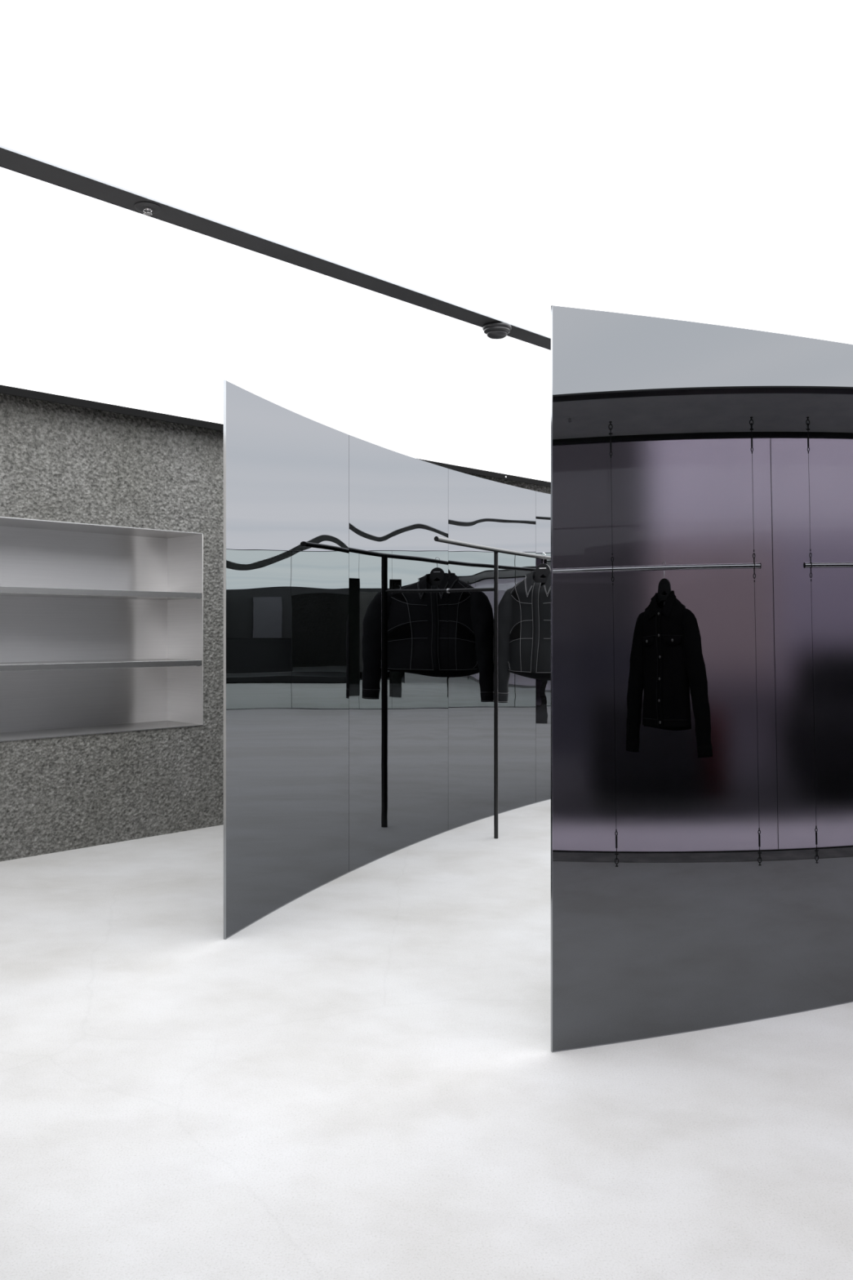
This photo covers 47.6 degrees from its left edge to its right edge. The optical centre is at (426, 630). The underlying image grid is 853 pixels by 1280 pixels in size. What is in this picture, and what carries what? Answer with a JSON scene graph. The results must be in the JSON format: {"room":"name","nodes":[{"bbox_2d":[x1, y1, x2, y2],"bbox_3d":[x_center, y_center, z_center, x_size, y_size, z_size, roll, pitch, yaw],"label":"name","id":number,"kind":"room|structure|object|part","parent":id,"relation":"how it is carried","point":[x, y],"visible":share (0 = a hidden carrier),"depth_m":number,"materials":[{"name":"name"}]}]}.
{"room":"clothing store","nodes":[
{"label":"clothing store","id":0,"kind":"room"},
{"bbox_2d":[0,393,551,862],"bbox_3d":[0.822,-0.022,9.361,0.550,2.745,15.200,0,0,45],"label":"wall","id":1,"kind":"structure","parent":0,"point":[60,462],"depth_m":6.16,"materials":[{"name":"stone"}]},
{"bbox_2d":[0,516,203,742],"bbox_3d":[-2.613,-0.011,5.862,0.471,1.318,2.595,0,0,45],"label":"shelf niche","id":2,"kind":"object","parent":1,"relation":"attached to","point":[101,626],"visible":1,"depth_m":6.51,"materials":[{"name":"metal"}]},
{"bbox_3d":[-2.610,0.218,5.859,0.457,0.038,2.581,0,0,45],"label":"shelf","id":3,"kind":"part","parent":2,"relation":"part of","materials":[{"name":"metal"}]},
{"bbox_3d":[-2.610,-0.242,5.859,0.457,0.038,2.581,0,0,45],"label":"shelf","id":4,"kind":"part","parent":2,"relation":"part of","materials":[{"name":"metal"}]},
{"bbox_3d":[-2.609,-0.667,5.858,0.461,0.006,2.595,0,0,45],"label":"panel","id":5,"kind":"part","parent":2,"relation":"part of","materials":[{"name":"metal"}]},
{"bbox_3d":[-2.609,0.645,5.858,0.461,0.006,2.595,0,0,45],"label":"panel","id":6,"kind":"part","parent":2,"relation":"part of","materials":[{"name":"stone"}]},
{"bbox_3d":[-1.694,-0.011,6.774,0.461,1.306,0.006,0,0,45],"label":"panel","id":7,"kind":"part","parent":2,"relation":"part of","materials":[{"name":"metal"}]},
{"bbox_2d":[0,384,551,487],"bbox_3d":[1.056,-1.400,9.126,0.213,0.090,15.200,0,0,45],"label":"trim","id":8,"kind":"structure","parent":1,"relation":"attached to","point":[4,389],"depth_m":6.14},
{"bbox_2d":[0,0,852,482],"bbox_3d":[3.228,-1.423,6.954,5.950,0.044,15.200,0,0,45],"label":"ceiling","id":9,"kind":"structure","parent":0,"point":[509,161],"depth_m":3.04,"materials":[{"name":"white paint"}]},
{"bbox_2d":[0,147,551,350],"bbox_3d":[3.042,-1.420,7.140,15.200,0.050,0.113,0,0,-45],"label":"ceiling track","id":10,"kind":"structure","parent":9,"relation":"attached to","point":[10,160],"depth_m":3.44,"materials":[{"name":"black metal"}]},
{"bbox_2d":[133,201,161,215],"bbox_3d":[-0.917,-1.383,3.180,0.087,0.023,0.087,0,0,0],"label":"sprinkler head","id":11,"kind":"object","parent":10,"relation":"attached to","point":[148,208],"visible":1,"depth_m":3.17},
{"bbox_3d":[-0.917,-1.382,3.180,0.025,0.019,0.020,0,0,37],"label":"frame","id":12,"kind":"part","parent":11,"relation":"part of","materials":[{"name":"silver metal"}]},
{"bbox_2d":[482,321,511,339],"bbox_3d":[0.322,-1.368,4.419,0.134,0.054,0.134,0,0,0],"label":"smoke detector","id":13,"kind":"object","parent":10,"relation":"attached to","point":[496,330],"visible":1,"depth_m":4.38,"materials":[{"name":"grey plastic"}]},
{"bbox_2d":[0,799,852,1279],"bbox_3d":[3.259,1.400,6.924,7.443,0.100,15.200,0,0,45],"label":"floor","id":14,"kind":"structure","parent":0,"point":[363,1079],"depth_m":2.81,"materials":[{"name":"concrete"}]},
{"bbox_2d":[223,379,551,939],"bbox_3d":[0.274,0.125,6.460,0.310,2.450,5.021,0,0,31],"label":"wall","id":15,"kind":"structure","parent":14,"relation":"on","point":[358,704],"depth_m":5.46,"materials":[{"name":"metal"}]},
{"bbox_3d":[-0.883,0.125,4.230,0.013,2.450,0.002,0,0,18],"label":"trim","id":16,"kind":"part","parent":15,"relation":"part of","materials":[{"name":"metal"}]},
{"bbox_2d":[434,536,551,838],"bbox_3d":[1.167,0.405,7.457,0.548,1.890,4.481,0,0,36],"label":"clothes rack","id":17,"kind":"object","parent":14,"relation":"on","point":[495,550],"visible":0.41,"depth_m":6.28,"materials":[{"name":"black metal"}]},
{"bbox_3d":[1.295,-0.525,7.363,0.231,0.029,4.481,0,0,36],"label":"rail","id":18,"kind":"part","parent":17,"relation":"part of","materials":[{"name":"black metal"}]},
{"bbox_3d":[0.454,0.414,6.293,0.027,1.871,0.027,0,0,0],"label":"post","id":19,"kind":"part","parent":17,"relation":"part of","materials":[{"name":"black metal"}]},
{"bbox_2d":[533,552,551,582],"bbox_3d":[0.829,-0.417,6.867,0.389,0.280,0.016,0,0,32],"label":"hanger","id":20,"kind":"object","parent":17,"relation":"hanging from","point":[542,569],"visible":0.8,"depth_m":6.87,"materials":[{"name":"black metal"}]},
{"bbox_2d":[493,570,551,702],"bbox_3d":[0.825,0.040,6.860,0.800,0.963,0.178,0,0,32],"label":"denim jacket","id":21,"kind":"object","parent":20,"relation":"hanging from","point":[524,610],"visible":0.51,"depth_m":6.88,"materials":[{"name":"black fabric"}]},
{"bbox_3d":[0.631,-0.002,6.930,0.019,0.120,0.126,0,0,-34],"label":"cutout panel","id":22,"kind":"part","parent":21,"relation":"part of","materials":[{"name":"black fabric"}]},
{"bbox_3d":[0.637,-0.257,6.916,0.008,0.081,0.069,0,0,-45],"label":"cutout panel","id":23,"kind":"part","parent":21,"relation":"part of","materials":[{"name":"black fabric"}]},
{"bbox_2d":[551,304,852,1053],"bbox_3d":[2.611,0.144,4.242,4.974,2.411,0.342,0,0,-30],"label":"wall","id":24,"kind":"structure","parent":14,"relation":"on","point":[702,473],"depth_m":3.29,"materials":[{"name":"metal"}]},
{"bbox_3d":[0.405,0.144,3.124,0.006,2.411,0.061,0,0,7],"label":"trim","id":25,"kind":"part","parent":24,"relation":"part of","materials":[{"name":"metal"}]}
]}

